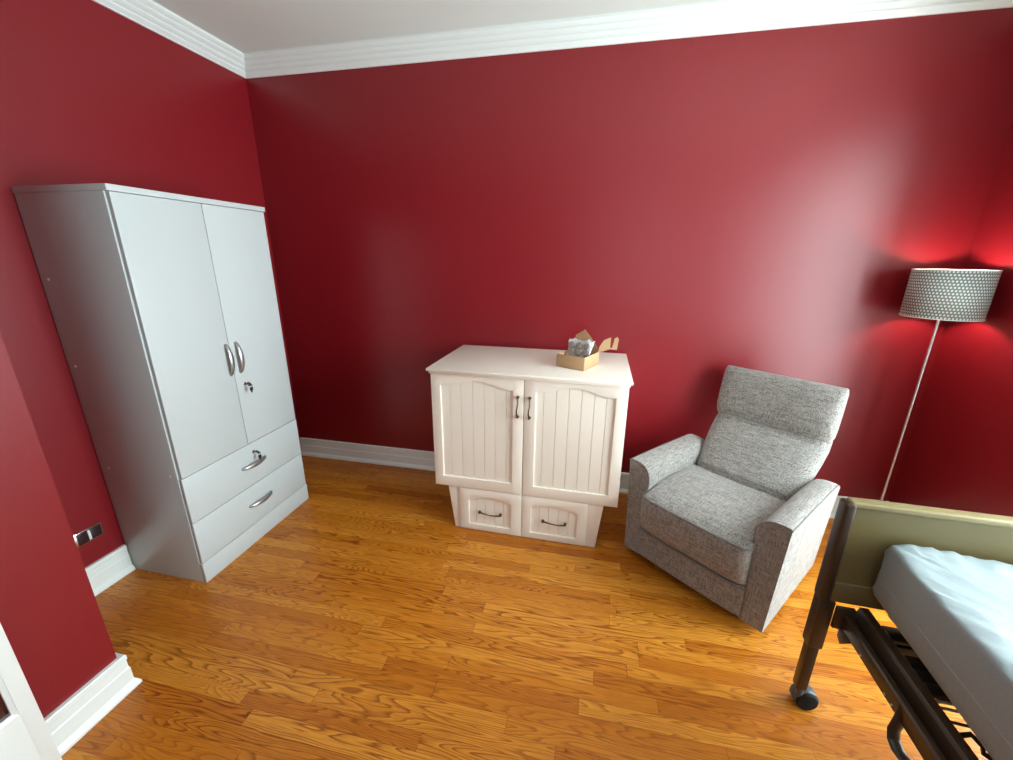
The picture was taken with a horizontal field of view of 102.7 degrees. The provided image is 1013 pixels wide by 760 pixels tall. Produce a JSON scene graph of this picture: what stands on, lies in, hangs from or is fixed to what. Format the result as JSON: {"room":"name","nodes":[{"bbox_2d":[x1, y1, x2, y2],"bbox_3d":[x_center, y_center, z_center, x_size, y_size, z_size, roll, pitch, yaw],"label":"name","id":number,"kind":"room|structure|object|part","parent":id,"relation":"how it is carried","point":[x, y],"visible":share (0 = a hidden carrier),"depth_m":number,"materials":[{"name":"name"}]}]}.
{"room":"care facility","nodes":[
{"label":"care facility","id":0,"kind":"room"},
{"bbox_2d":[0,0,300,718],"bbox_3d":[-1.893,-0.074,0.868,0.835,2.712,4.300,4,17,11],"label":"wall","id":1,"kind":"structure","parent":0,"point":[89,93],"depth_m":1.69,"materials":[{"name":"red paint"}]},
{"bbox_2d":[0,623,61,759],"bbox_3d":[-1.490,0.341,0.634,0.036,2.030,0.760,4,17,11],"label":"door","id":2,"kind":"structure","parent":1,"relation":"in","point":[25,734],"depth_m":1.17,"materials":[{"name":"white paint"}]},
{"bbox_2d":[73,522,103,547],"bbox_3d":[-1.956,0.725,1.898,0.010,0.066,0.112,4,17,11],"label":"wall outlet","id":3,"kind":"object","parent":1,"relation":"attached to","point":[83,537],"visible":0.93,"depth_m":1.89,"materials":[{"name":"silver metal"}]},
{"bbox_2d":[76,531,89,545],"bbox_3d":[-1.960,0.733,1.873,0.003,0.057,0.041,4,17,11],"label":"socket","id":4,"kind":"object","parent":3,"relation":"attached to","point":[83,537],"depth_m":1.87,"materials":[{"name":"black plastic"}]},
{"bbox_2d":[89,524,102,538],"bbox_3d":[-1.949,0.718,1.922,0.003,0.057,0.041,4,17,11],"label":"socket","id":5,"kind":"object","parent":3,"relation":"attached to","point":[96,530],"depth_m":1.92,"materials":[{"name":"black plastic"}]},
{"bbox_2d":[44,544,141,756],"bbox_3d":[-1.926,1.347,0.604,0.665,0.146,2.991,4,17,11],"label":"baseboard","id":6,"kind":"structure","parent":1,"relation":"attached to","point":[71,720],"depth_m":1.43,"materials":[{"name":"white paint"}]},
{"bbox_2d":[92,0,245,77],"bbox_3d":[-1.790,-1.691,1.697,0.088,0.095,1.790,4,17,11],"label":"trim","id":7,"kind":"structure","parent":1,"relation":"attached to","point":[149,14],"depth_m":2.10,"materials":[{"name":"white paint"}]},
{"bbox_2d":[153,0,729,52],"bbox_3d":[0.049,-1.286,0.069,4.785,0.100,4.700,4,17,11],"label":"ceiling","id":8,"kind":"structure","parent":0,"point":[248,26],"depth_m":2.04,"materials":[{"name":"white paint"}]},
{"bbox_2d":[62,455,987,759],"bbox_3d":[0.028,1.415,0.888,4.785,0.120,4.700,4,17,11],"label":"floor","id":9,"kind":"structure","parent":0,"point":[366,623],"depth_m":1.65,"materials":[{"name":"brown wood"}]},
{"bbox_2d":[11,183,308,582],"bbox_3d":[-1.601,0.021,2.135,0.509,1.800,0.759,4,17,11],"label":"wardrobe","id":10,"kind":"object","parent":9,"relation":"on","point":[163,305],"visible":1,"depth_m":1.87,"materials":[{"name":"grey laminate"}]},
{"bbox_3d":[-1.708,0.135,1.799,0.445,1.776,0.016,4,17,11],"label":"panel","id":11,"kind":"part","parent":10,"relation":"part of","materials":[{"name":"grey laminate"}]},
{"bbox_3d":[-1.615,-0.831,1.882,0.468,0.024,0.759,4,17,11],"label":"panel","id":12,"kind":"part","parent":10,"relation":"part of","materials":[{"name":"grey laminate"}]},
{"bbox_3d":[-1.440,-0.175,1.842,0.017,1.201,0.370,4,17,11],"label":"door","id":13,"kind":"part","parent":10,"relation":"part of","materials":[{"name":"grey laminate"}]},
{"bbox_3d":[-1.387,-0.098,2.030,0.039,0.168,0.023,4,17,11],"label":"handle","id":14,"kind":"part","parent":10,"relation":"part of","materials":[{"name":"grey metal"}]},
{"bbox_3d":[-1.374,-0.115,2.087,0.039,0.168,0.023,4,17,11],"label":"handle","id":15,"kind":"part","parent":10,"relation":"part of","materials":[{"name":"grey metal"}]},
{"bbox_3d":[-1.407,0.462,2.224,0.017,0.234,0.747,4,17,11],"label":"drawer","id":16,"kind":"part","parent":10,"relation":"part of","materials":[{"name":"grey laminate"}]},
{"bbox_3d":[-1.409,0.683,2.291,0.017,0.222,0.747,4,17,11],"label":"drawer","id":17,"kind":"part","parent":10,"relation":"part of","materials":[{"name":"grey laminate"}]},
{"bbox_3d":[-1.363,-0.280,2.190,0.017,1.201,0.367,4,17,11],"label":"door","id":18,"kind":"part","parent":10,"relation":"part of","materials":[{"name":"grey laminate"}]},
{"bbox_3d":[-1.384,0.458,2.234,0.039,0.023,0.168,4,17,11],"label":"handle","id":19,"kind":"part","parent":10,"relation":"part of","materials":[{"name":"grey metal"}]},
{"bbox_3d":[-1.386,0.677,2.300,0.039,0.023,0.168,4,17,11],"label":"handle","id":20,"kind":"part","parent":10,"relation":"part of","materials":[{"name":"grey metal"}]},
{"bbox_2d":[426,345,633,546],"bbox_3d":[0.152,0.360,2.462,1.056,0.988,0.626,4,17,12],"label":"base cabinet","id":21,"kind":"object","parent":9,"relation":"on","point":[526,445],"visible":1,"depth_m":2.19,"materials":[{"name":"beige paint"}]},
{"bbox_3d":[-0.296,0.735,2.431,0.076,0.281,0.075,4,17,12],"label":"corner post","id":22,"kind":"part","parent":21,"relation":"part of","materials":[{"name":"beige paint"}]},
{"bbox_3d":[-0.161,0.283,2.226,0.408,0.588,0.009,4,17,12],"label":"beadboard panel","id":23,"kind":"part","parent":21,"relation":"part of","materials":[{"name":"beige paint"}]},
{"bbox_3d":[-0.160,0.299,2.226,0.511,0.676,0.019,4,17,12],"label":"door","id":24,"kind":"part","parent":21,"relation":"part of","materials":[{"name":"beige paint"}]},
{"bbox_3d":[-0.098,0.775,2.337,0.142,0.017,0.023,4,17,12],"label":"handle","id":25,"kind":"part","parent":21,"relation":"part of","materials":[{"name":"brown metal"}]},
{"bbox_3d":[-0.095,0.766,2.359,0.257,0.189,0.010,4,17,12],"label":"beadboard panel","id":26,"kind":"part","parent":21,"relation":"part of","materials":[{"name":"beige paint"}]},
{"bbox_3d":[-0.093,0.761,2.352,0.366,0.272,0.020,4,17,12],"label":"drawer","id":27,"kind":"part","parent":21,"relation":"part of","materials":[{"name":"beige paint"}]},
{"bbox_3d":[0.056,0.145,2.103,0.017,0.125,0.033,4,17,12],"label":"handle","id":28,"kind":"part","parent":21,"relation":"part of","materials":[{"name":"brown metal"}]},
{"bbox_3d":[0.157,-0.092,2.330,1.036,0.014,0.610,4,17,12],"label":"moulding","id":29,"kind":"part","parent":21,"relation":"part of","materials":[{"name":"beige paint"}]},
{"bbox_3d":[0.118,0.149,2.090,0.017,0.125,0.033,4,17,12],"label":"handle","id":30,"kind":"part","parent":21,"relation":"part of","materials":[{"name":"brown metal"}]},
{"bbox_3d":[0.265,0.792,2.282,0.266,0.189,0.010,4,17,12],"label":"beadboard panel","id":31,"kind":"part","parent":21,"relation":"part of","materials":[{"name":"beige paint"}]},
{"bbox_3d":[0.263,0.801,2.260,0.142,0.017,0.023,4,17,12],"label":"handle","id":32,"kind":"part","parent":21,"relation":"part of","materials":[{"name":"brown metal"}]},
{"bbox_3d":[0.265,0.787,2.276,0.360,0.272,0.020,4,17,12],"label":"drawer","id":33,"kind":"part","parent":21,"relation":"part of","materials":[{"name":"beige paint"}]},
{"bbox_3d":[0.347,0.320,2.117,0.406,0.588,0.009,4,17,12],"label":"beadboard panel","id":34,"kind":"part","parent":21,"relation":"part of","materials":[{"name":"beige paint"}]},
{"bbox_3d":[0.343,0.336,2.119,0.516,0.676,0.019,4,17,12],"label":"door","id":35,"kind":"part","parent":21,"relation":"part of","materials":[{"name":"beige paint"}]},
{"bbox_2d":[556,330,618,370],"bbox_3d":[0.438,-0.164,2.180,0.253,0.181,0.223,12,21,34],"label":"cardboard box","id":36,"kind":"object","parent":21,"relation":"on","point":[563,360],"visible":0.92,"depth_m":2.18,"materials":[{"name":"beige cardboard"}]},
{"bbox_2d":[566,338,594,357],"bbox_3d":[0.396,-0.163,2.204,0.156,0.122,0.071,12,21,34],"label":"pouch","id":37,"kind":"object","parent":36,"relation":"in","point":[577,348],"visible":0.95,"depth_m":2.19,"materials":[{"name":"white"}]},
{"bbox_3d":[0.487,0.792,2.264,0.090,0.281,0.075,4,17,12],"label":"corner post","id":38,"kind":"part","parent":21,"relation":"part of","materials":[{"name":"beige paint"}]},
{"bbox_2d":[624,365,848,632],"bbox_3d":[1.163,0.502,2.066,0.896,0.959,0.739,-13,21,-37],"label":"recliner","id":39,"kind":"object","parent":9,"relation":"on","point":[738,515],"visible":1,"depth_m":1.98,"materials":[{"name":"grey fabric"}]},
{"bbox_3d":[0.929,0.610,2.315,0.648,0.522,0.121,-13,21,-36],"label":"armrest","id":40,"kind":"part","parent":39,"relation":"part of","materials":[{"name":"grey fabric"}]},
{"bbox_2d":[640,465,785,584],"bbox_3d":[1.018,0.675,2.000,0.529,0.245,0.506,-13,21,-36],"label":"seat cushion","id":41,"kind":"object","parent":39,"relation":"on","point":[709,516],"depth_m":1.89,"materials":[{"name":"grey fabric"}]},
{"bbox_2d":[697,414,832,500],"bbox_3d":[1.349,0.419,2.195,0.364,0.358,0.556,-13,21,-36],"label":"lumbar cushion","id":42,"kind":"object","parent":39,"relation":"on","point":[776,461],"depth_m":2.11,"materials":[{"name":"grey fabric"}]},
{"bbox_3d":[1.309,0.752,1.855,0.648,0.522,0.121,-13,21,-36],"label":"armrest","id":43,"kind":"part","parent":39,"relation":"part of","materials":[{"name":"grey fabric"}]},
{"bbox_2d":[789,497,1012,759],"bbox_3d":[1.276,1.089,0.310,1.022,0.858,2.087,5,17,13],"label":"bed","id":44,"kind":"object","parent":9,"relation":"on","point":[862,529],"visible":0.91,"depth_m":1.19,"materials":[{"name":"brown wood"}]},
{"bbox_3d":[1.046,0.901,1.387,0.045,0.397,0.044,5,17,13],"label":"leg","id":45,"kind":"part","parent":44,"relation":"part of","materials":[{"name":"brown metal"}]},
{"bbox_3d":[1.038,0.540,1.281,0.032,0.362,0.044,5,17,13],"label":"post","id":46,"kind":"part","parent":44,"relation":"part of","materials":[{"name":"brown wood"}]},
{"bbox_3d":[1.085,0.836,1.298,0.006,0.062,0.074,5,17,13],"label":"corner plate","id":47,"kind":"part","parent":44,"relation":"part of","materials":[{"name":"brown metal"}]},
{"bbox_3d":[1.494,0.712,1.212,0.912,0.075,0.032,5,17,13],"label":"rail","id":48,"kind":"part","parent":44,"relation":"part of","materials":[{"name":"beige wood"}]},
{"bbox_3d":[0.882,1.039,0.385,0.068,0.080,1.980,5,17,13],"label":"rail","id":49,"kind":"part","parent":44,"relation":"part of","materials":[{"name":"brown metal"}]},
{"bbox_3d":[1.496,0.543,1.163,0.914,0.279,0.024,5,17,13],"label":"footboard","id":50,"kind":"part","parent":44,"relation":"part of","materials":[{"name":"beige wood"}]},
{"bbox_2d":[872,544,1012,759],"bbox_3d":[1.283,0.879,0.233,0.885,0.219,1.962,5,18,15],"label":"mattress","id":51,"kind":"object","parent":44,"relation":"on","point":[954,610],"visible":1,"depth_m":0.99,"materials":[{"name":"grey fabric"}]},
{"bbox_2d":[880,269,1002,500],"bbox_3d":[2.119,0.200,2.138,0.298,1.512,0.298,4,17,11],"label":"floor lamp","id":52,"kind":"object","parent":9,"relation":"on","point":[966,295],"visible":0.91,"depth_m":1.86,"materials":[{"name":"white fabric"}]},
{"bbox_3d":[2.124,-0.416,1.951,0.295,0.222,0.295,4,17,11],"label":"lamp shade","id":53,"kind":"part","parent":52,"relation":"part of","materials":[{"name":"white fabric"}]},
{"bbox_2d":[246,7,1012,500],"bbox_3d":[0.357,-0.579,2.590,4.485,2.712,0.150,4,17,11],"label":"wall","id":54,"kind":"structure","parent":0,"point":[769,201],"depth_m":2.33,"materials":[{"name":"red paint"}]},
{"bbox_2d":[299,437,873,518],"bbox_3d":[0.314,0.673,2.881,4.055,0.146,0.030,4,17,11],"label":"baseboard","id":55,"kind":"structure","parent":54,"relation":"attached to","point":[347,451],"depth_m":3.15,"materials":[{"name":"white paint"}]},
{"bbox_2d":[244,0,1012,78],"bbox_3d":[0.342,-1.796,2.098,4.085,0.095,0.088,4,17,11],"label":"trim","id":56,"kind":"structure","parent":54,"relation":"attached to","point":[732,16],"depth_m":2.06,"materials":[{"name":"white paint"}]},
{"bbox_2d":[889,119,1012,516],"bbox_3d":[2.134,0.205,0.054,0.500,2.712,4.300,4,17,11],"label":"wall","id":57,"kind":"structure","parent":0,"point":[958,454],"depth_m":1.96,"materials":[{"name":"red paint"}]}
]}

